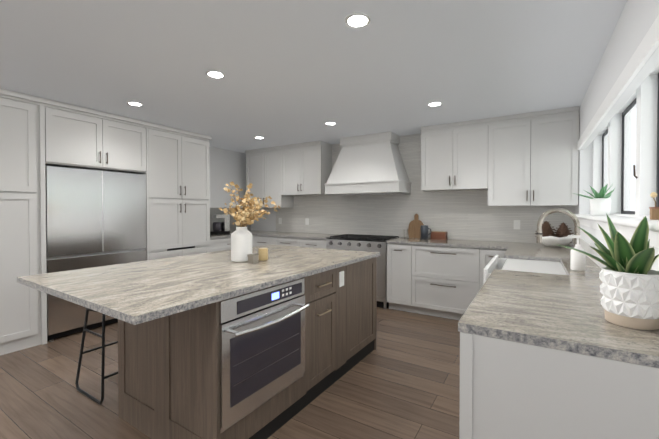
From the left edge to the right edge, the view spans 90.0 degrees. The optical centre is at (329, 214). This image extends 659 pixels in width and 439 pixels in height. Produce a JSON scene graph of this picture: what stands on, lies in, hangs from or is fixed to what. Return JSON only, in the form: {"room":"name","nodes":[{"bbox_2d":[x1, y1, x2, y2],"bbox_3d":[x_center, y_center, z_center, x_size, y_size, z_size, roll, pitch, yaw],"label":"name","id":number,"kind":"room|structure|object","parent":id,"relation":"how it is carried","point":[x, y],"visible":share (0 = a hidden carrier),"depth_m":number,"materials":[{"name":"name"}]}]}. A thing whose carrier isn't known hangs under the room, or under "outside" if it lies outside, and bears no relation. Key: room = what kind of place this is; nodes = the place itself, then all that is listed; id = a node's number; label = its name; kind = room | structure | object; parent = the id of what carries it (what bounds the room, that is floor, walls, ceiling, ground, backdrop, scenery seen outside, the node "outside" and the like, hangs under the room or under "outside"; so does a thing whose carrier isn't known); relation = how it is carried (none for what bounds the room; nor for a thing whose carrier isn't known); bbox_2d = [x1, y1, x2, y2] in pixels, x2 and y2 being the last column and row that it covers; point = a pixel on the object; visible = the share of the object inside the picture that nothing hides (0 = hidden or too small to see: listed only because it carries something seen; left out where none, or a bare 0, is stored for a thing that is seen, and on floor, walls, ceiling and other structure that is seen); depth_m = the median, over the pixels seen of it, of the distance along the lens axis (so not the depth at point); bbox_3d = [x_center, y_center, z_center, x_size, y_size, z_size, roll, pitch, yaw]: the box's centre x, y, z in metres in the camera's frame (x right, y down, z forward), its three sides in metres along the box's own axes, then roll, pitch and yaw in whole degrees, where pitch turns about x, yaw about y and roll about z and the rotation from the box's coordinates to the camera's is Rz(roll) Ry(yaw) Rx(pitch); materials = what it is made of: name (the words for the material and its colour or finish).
{"room":"kitchen","nodes":[
{"label":"kitchen","id":0,"kind":"room"},
{"bbox_2d":[209,147,245,207],"bbox_3d":[-3.567,0.070,3.450,0.100,2.440,7.620,0,1,32],"label":"wall","id":1,"kind":"structure","parent":0,"point":[227,166],"depth_m":6.03,"materials":[{"name":"white paint"}]},
{"bbox_2d":[48,99,147,171],"bbox_3d":[-2.842,-0.834,3.875,0.667,0.638,1.009,0,1,32],"label":"upper cabinet","id":2,"kind":"object","parent":1,"relation":"attached to","point":[78,136],"depth_m":3.65,"materials":[{"name":"grey paint"}]},
{"bbox_2d":[209,207,250,235],"bbox_3d":[-1.963,0.107,5.929,0.010,0.444,1.488,0,1,32],"label":"backsplash","id":3,"kind":"structure","parent":1,"relation":"attached to","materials":[{"name":"grey tile"}]},
{"bbox_2d":[0,307,459,438],"bbox_3d":[-1.225,1.358,2.014,5.610,0.100,7.620,0,1,32],"label":"floor","id":4,"kind":"structure","parent":0,"point":[402,381],"depth_m":2.41,"materials":[{"name":"brown wood"}]},
{"bbox_2d":[0,88,47,354],"bbox_3d":[-3.378,0.077,3.022,0.667,2.438,1.025,0,1,32],"label":"tall cabinet","id":5,"kind":"object","parent":4,"relation":"on","point":[23,117],"depth_m":3.14,"materials":[{"name":"grey paint"}]},
{"bbox_2d":[75,307,117,404],"bbox_3d":[-1.622,0.963,2.479,0.411,0.675,0.350,0,1,32],"label":"counter stool","id":6,"kind":"object","parent":4,"relation":"on","point":[83,392],"visible":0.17,"depth_m":2.33,"materials":[{"name":"black metal"}]},
{"bbox_2d":[148,122,210,259],"bbox_3d":[-2.326,0.056,4.718,0.667,2.438,0.948,0,1,32],"label":"tall cabinet","id":7,"kind":"object","parent":4,"relation":"on","point":[178,159],"depth_m":4.50,"materials":[{"name":"grey paint"}]},
{"bbox_2d":[24,165,146,341],"bbox_3d":[-2.822,0.397,3.879,0.617,1.774,0.993,0,1,32],"label":"refrigerator","id":8,"kind":"object","parent":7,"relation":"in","point":[94,217],"depth_m":3.59,"materials":[{"name":"silver metal"}]},
{"bbox_2d":[209,238,230,251],"bbox_3d":[-1.851,0.817,5.522,0.638,0.897,0.900,0,1,32],"label":"base cabinet","id":9,"kind":"object","parent":4,"relation":"on","point":[216,244],"depth_m":5.15,"materials":[{"name":"grey paint"}]},
{"bbox_2d":[210,234,230,237],"bbox_3d":[-1.860,0.351,5.493,0.648,0.032,0.851,0,1,32],"label":"countertop","id":10,"kind":"structure","parent":9,"relation":"on","point":[224,235],"depth_m":5.23,"materials":[{"name":"grey stone"}]},
{"bbox_2d":[210,214,229,234],"bbox_3d":[-1.836,0.170,5.484,0.200,0.329,0.280,0,1,32],"label":"coffee maker","id":11,"kind":"object","parent":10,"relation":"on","point":[221,226],"visible":1,"depth_m":5.45,"materials":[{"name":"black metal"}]},
{"bbox_2d":[118,256,376,438],"bbox_3d":[-0.419,0.852,2.614,1.059,0.897,1.845,0,1,33],"label":"kitchen island","id":12,"kind":"object","parent":4,"relation":"on","point":[217,345],"depth_m":1.92,"materials":[{"name":"brown wood"}]},
{"bbox_2d":[17,244,379,323],"bbox_3d":[-0.703,0.387,2.556,1.361,0.032,2.240,0,1,33],"label":"island countertop","id":13,"kind":"structure","parent":12,"relation":"on","point":[140,292],"depth_m":1.91,"materials":[{"name":"grey stone"}]},
{"bbox_2d":[219,181,279,261],"bbox_3d":[-0.614,0.060,2.582,0.562,0.619,0.442,0,1,32],"label":"ribbed vase","id":14,"kind":"object","parent":13,"relation":"on","point":[242,238],"visible":0.94,"depth_m":2.55,"materials":[{"name":"white ceramic"}]},
{"bbox_2d":[247,254,258,263],"bbox_3d":[-0.580,0.338,2.501,0.060,0.066,0.060,0,1,32],"label":"tin","id":15,"kind":"object","parent":13,"relation":"on","point":[252,258],"visible":1,"depth_m":2.48,"materials":[{"name":"silver metal"}]},
{"bbox_2d":[258,248,267,260],"bbox_3d":[-0.534,0.322,2.655,0.076,0.095,0.076,0,1,32],"label":"candle jar","id":16,"kind":"object","parent":13,"relation":"on","point":[263,254],"visible":1,"depth_m":2.62,"materials":[{"name":"beige wax"}]},
{"bbox_2d":[252,234,272,246],"bbox_3d":[-0.967,0.809,5.820,0.510,0.905,0.662,0,1,32],"label":"base cabinet","id":17,"kind":"object","parent":4,"relation":"on","point":[258,239],"depth_m":5.57,"materials":[{"name":"grey paint"}]},
{"bbox_2d":[273,234,296,245],"bbox_3d":[-0.564,0.812,5.570,0.560,0.905,0.662,0,1,32],"label":"base cabinet","id":18,"kind":"object","parent":4,"relation":"on","point":[278,239],"depth_m":5.32,"materials":[{"name":"grey paint"}]},
{"bbox_2d":[297,238,324,247],"bbox_3d":[-0.103,0.816,5.285,0.523,0.905,0.662,0,1,32],"label":"base cabinet","id":19,"kind":"object","parent":4,"relation":"on","point":[302,242],"depth_m":5.03,"materials":[{"name":"grey paint"}]},
{"bbox_2d":[325,234,402,308],"bbox_3d":[0.546,0.820,4.882,1.006,0.905,0.662,0,1,32],"label":"range","id":20,"kind":"object","parent":4,"relation":"on","point":[355,242],"depth_m":4.46,"materials":[{"name":"grey metal"}]},
{"bbox_2d":[389,242,412,311],"bbox_3d":[1.065,0.824,4.561,0.338,0.905,0.662,0,1,32],"label":"base cabinet","id":21,"kind":"object","parent":4,"relation":"on","point":[400,253],"depth_m":4.30,"materials":[{"name":"grey paint"}]},
{"bbox_2d":[413,242,484,319],"bbox_3d":[1.546,0.828,4.262,0.915,0.905,0.662,0,1,32],"label":"base cabinet","id":22,"kind":"object","parent":4,"relation":"on","point":[446,279],"depth_m":4.00,"materials":[{"name":"grey paint"}]},
{"bbox_2d":[230,230,572,249],"bbox_3d":[0.473,0.358,4.930,5.206,0.032,0.648,0,1,32],"label":"countertop","id":23,"kind":"structure","parent":22,"relation":"on","point":[450,241],"depth_m":4.23,"materials":[{"name":"grey stone"}]},
{"bbox_2d":[408,214,423,237],"bbox_3d":[1.249,0.169,4.747,0.230,0.350,0.053,0,1,32],"label":"cutting board","id":24,"kind":"object","parent":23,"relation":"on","point":[414,227],"visible":0.81,"depth_m":4.75,"materials":[{"name":"brown wood"}]},
{"bbox_2d":[421,225,430,238],"bbox_3d":[1.331,0.252,4.545,0.148,0.189,0.104,0,1,32],"label":"canister","id":25,"kind":"object","parent":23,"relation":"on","point":[424,231],"visible":1,"depth_m":4.51,"materials":[{"name":"grey"}]},
{"bbox_2d":[430,231,446,239],"bbox_3d":[1.509,0.294,4.542,0.200,0.105,0.120,0,1,32],"label":"block","id":26,"kind":"object","parent":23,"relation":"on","point":[439,235],"visible":0.93,"depth_m":4.49,"materials":[{"name":"brown wood"}]},
{"bbox_2d":[485,246,512,266],"bbox_3d":[2.015,0.832,3.972,0.308,0.905,0.662,0,1,32],"label":"base cabinet","id":27,"kind":"object","parent":4,"relation":"on","point":[490,251],"depth_m":3.71,"materials":[{"name":"grey paint"}]},
{"bbox_2d":[498,260,565,275],"bbox_3d":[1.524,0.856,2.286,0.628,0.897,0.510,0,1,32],"label":"sink","id":28,"kind":"object","parent":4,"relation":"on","point":[513,267],"depth_m":2.48,"materials":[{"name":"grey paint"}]},
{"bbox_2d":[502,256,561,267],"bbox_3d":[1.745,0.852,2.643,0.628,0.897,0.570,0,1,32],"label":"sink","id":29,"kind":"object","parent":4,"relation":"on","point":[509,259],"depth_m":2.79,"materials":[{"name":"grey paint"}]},
{"bbox_2d":[458,328,658,438],"bbox_3d":[0.914,0.868,1.305,0.630,0.897,0.680,0,1,32],"label":"base cabinet","id":30,"kind":"object","parent":4,"relation":"on","point":[548,350],"depth_m":1.04,"materials":[{"name":"grey paint"}]},
{"bbox_2d":[458,248,658,363],"bbox_3d":[1.488,0.391,2.232,0.638,0.032,2.869,0,1,32],"label":"countertop","id":31,"kind":"structure","parent":30,"relation":"on","point":[544,307],"depth_m":1.30,"materials":[{"name":"grey stone"}]},
{"bbox_2d":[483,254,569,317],"bbox_3d":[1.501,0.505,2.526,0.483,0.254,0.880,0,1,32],"label":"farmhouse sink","id":32,"kind":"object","parent":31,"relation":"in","point":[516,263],"depth_m":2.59,"materials":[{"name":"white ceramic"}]},
{"bbox_2d":[535,221,573,246],"bbox_3d":[2.476,0.215,3.623,0.370,0.285,0.362,0,1,32],"label":"bowl","id":33,"kind":"object","parent":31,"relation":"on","point":[550,238],"visible":0.83,"depth_m":3.55,"materials":[{"name":"white ceramic"}]},
{"bbox_2d":[568,235,585,270],"bbox_3d":[1.659,0.259,2.212,0.096,0.232,0.081,0,1,32],"label":"soap dispenser","id":34,"kind":"object","parent":31,"relation":"on","point":[577,261],"visible":0.92,"depth_m":2.19,"materials":[{"name":"white ceramic"}]},
{"bbox_2d":[559,213,658,329],"bbox_3d":[0.996,0.192,1.174,0.319,0.391,0.377,0,1,32],"label":"planter","id":35,"kind":"object","parent":31,"relation":"on","point":[629,285],"visible":1,"depth_m":1.12,"materials":[{"name":"beige ceramic"}]},
{"bbox_2d":[0,0,626,152],"bbox_3d":[-1.225,-1.182,1.983,5.610,0.100,7.620,0,1,32],"label":"ceiling","id":36,"kind":"structure","parent":0,"point":[298,71],"depth_m":2.44,"materials":[{"name":"white paint"}]},
{"bbox_2d":[127,101,142,105],"bbox_3d":[-2.019,-1.146,3.424,0.148,0.005,0.148,0,1,23],"label":"recessed light","id":37,"kind":"object","parent":36,"relation":"in","point":[133,103],"depth_m":3.41,"materials":[{"name":"white"}]},
{"bbox_2d":[206,70,224,78],"bbox_3d":[-0.928,-1.137,2.684,0.148,0.005,0.148,0,1,-13],"label":"recessed light","id":38,"kind":"object","parent":36,"relation":"in","point":[212,73],"depth_m":2.68,"materials":[{"name":"white plastic"}]},
{"bbox_2d":[324,122,335,124],"bbox_3d":[0.011,-1.156,4.203,0.148,0.005,0.148,0,1,23],"label":"recessed light","id":39,"kind":"object","parent":36,"relation":"in","point":[326,123],"depth_m":4.20,"materials":[{"name":"white"}]},
{"bbox_2d":[345,13,370,27],"bbox_3d":[0.165,-1.128,1.923,0.148,0.005,0.148,0,1,23],"label":"recessed light","id":40,"kind":"object","parent":36,"relation":"in","point":[357,20],"depth_m":1.92,"materials":[{"name":"white"}]},
{"bbox_2d":[427,102,441,106],"bbox_3d":[1.098,-1.146,3.434,0.148,0.005,0.148,0,1,23],"label":"recessed light","id":41,"kind":"object","parent":36,"relation":"in","point":[432,104],"depth_m":3.44,"materials":[{"name":"white"}]},
{"bbox_2d":[251,208,480,240],"bbox_3d":[0.798,0.049,5.168,5.510,2.440,0.100,0,1,32],"label":"wall","id":42,"kind":"structure","parent":0,"point":[268,223],"depth_m":6.36,"materials":[{"name":"white paint"}]},
{"bbox_2d":[245,146,296,209],"bbox_3d":[-1.079,-0.650,6.048,0.902,1.058,0.343,0,1,32],"label":"upper cabinet","id":43,"kind":"object","parent":42,"relation":"attached to","point":[265,167],"depth_m":5.88,"materials":[{"name":"grey paint"}]},
{"bbox_2d":[285,141,332,197],"bbox_3d":[-0.396,-0.750,5.623,0.820,0.848,0.343,0,1,32],"label":"upper cabinet","id":44,"kind":"object","parent":42,"relation":"attached to","point":[304,162],"depth_m":5.44,"materials":[{"name":"grey paint"}]},
{"bbox_2d":[324,131,411,195],"bbox_3d":[0.562,-0.732,4.928,1.200,0.867,0.515,0,1,32],"label":"range hood","id":45,"kind":"object","parent":42,"relation":"attached to","point":[377,164],"depth_m":4.79,"materials":[{"name":"grey paint"}]},
{"bbox_2d":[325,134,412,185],"bbox_3d":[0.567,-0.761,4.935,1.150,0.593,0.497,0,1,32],"label":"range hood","id":46,"kind":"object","parent":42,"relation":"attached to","point":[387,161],"depth_m":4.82,"materials":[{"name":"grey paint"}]},
{"bbox_2d":[421,118,488,193],"bbox_3d":[1.663,-0.737,4.347,0.813,0.843,0.343,0,1,32],"label":"upper cabinet","id":47,"kind":"object","parent":42,"relation":"attached to","point":[467,186],"depth_m":4.19,"materials":[{"name":"grey paint"}]},
{"bbox_2d":[514,220,519,228],"bbox_3d":[2.349,0.132,4.129,0.072,0.116,0.008,0,1,32],"label":"electrical outlet plate","id":48,"kind":"object","parent":42,"relation":"attached to","point":[516,224],"depth_m":4.13,"materials":[{"name":"white plastic"}]},
{"bbox_2d":[481,106,579,205],"bbox_3d":[2.359,-0.625,3.917,0.940,1.056,0.343,0,1,32],"label":"upper cabinet","id":49,"kind":"object","parent":42,"relation":"attached to","point":[534,156],"depth_m":3.74,"materials":[{"name":"grey paint"}]},
{"bbox_2d":[536,208,581,247],"bbox_3d":[1.927,0.159,2.773,0.315,0.418,0.125,0,1,32],"label":"basket","id":50,"kind":"object","parent":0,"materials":[{"name":"beige wicker"}]},
{"bbox_2d":[575,0,658,270],"bbox_3d":[1.006,0.105,0.615,0.240,2.440,7.420,0,1,32],"label":"wall","id":51,"kind":"structure","parent":0,"point":[636,20],"depth_m":2.08,"materials":[{"name":"white paint"}]},
{"bbox_2d":[573,184,614,214],"bbox_3d":[2.102,-0.120,2.648,0.255,0.259,0.383,0,1,32],"label":"pot","id":52,"kind":"object","parent":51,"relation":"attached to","point":[600,202],"visible":1,"depth_m":2.56,"materials":[{"name":"white ceramic"}]},
{"bbox_2d":[575,15,658,247],"bbox_3d":[1.569,-0.352,1.577,0.300,0.947,4.467,0,1,32],"label":"window","id":53,"kind":"structure","parent":51,"relation":"in","point":[612,147],"depth_m":1.95,"materials":[{"name":"white"}]},
{"bbox_2d":[649,192,658,219],"bbox_3d":[1.424,-0.037,1.440,0.034,0.122,0.039,0,1,32],"label":"ornament","id":54,"kind":"object","parent":51,"relation":"attached to","point":[654,213],"visible":0.96,"depth_m":1.43,"materials":[{"name":"brown wood"}]}
]}

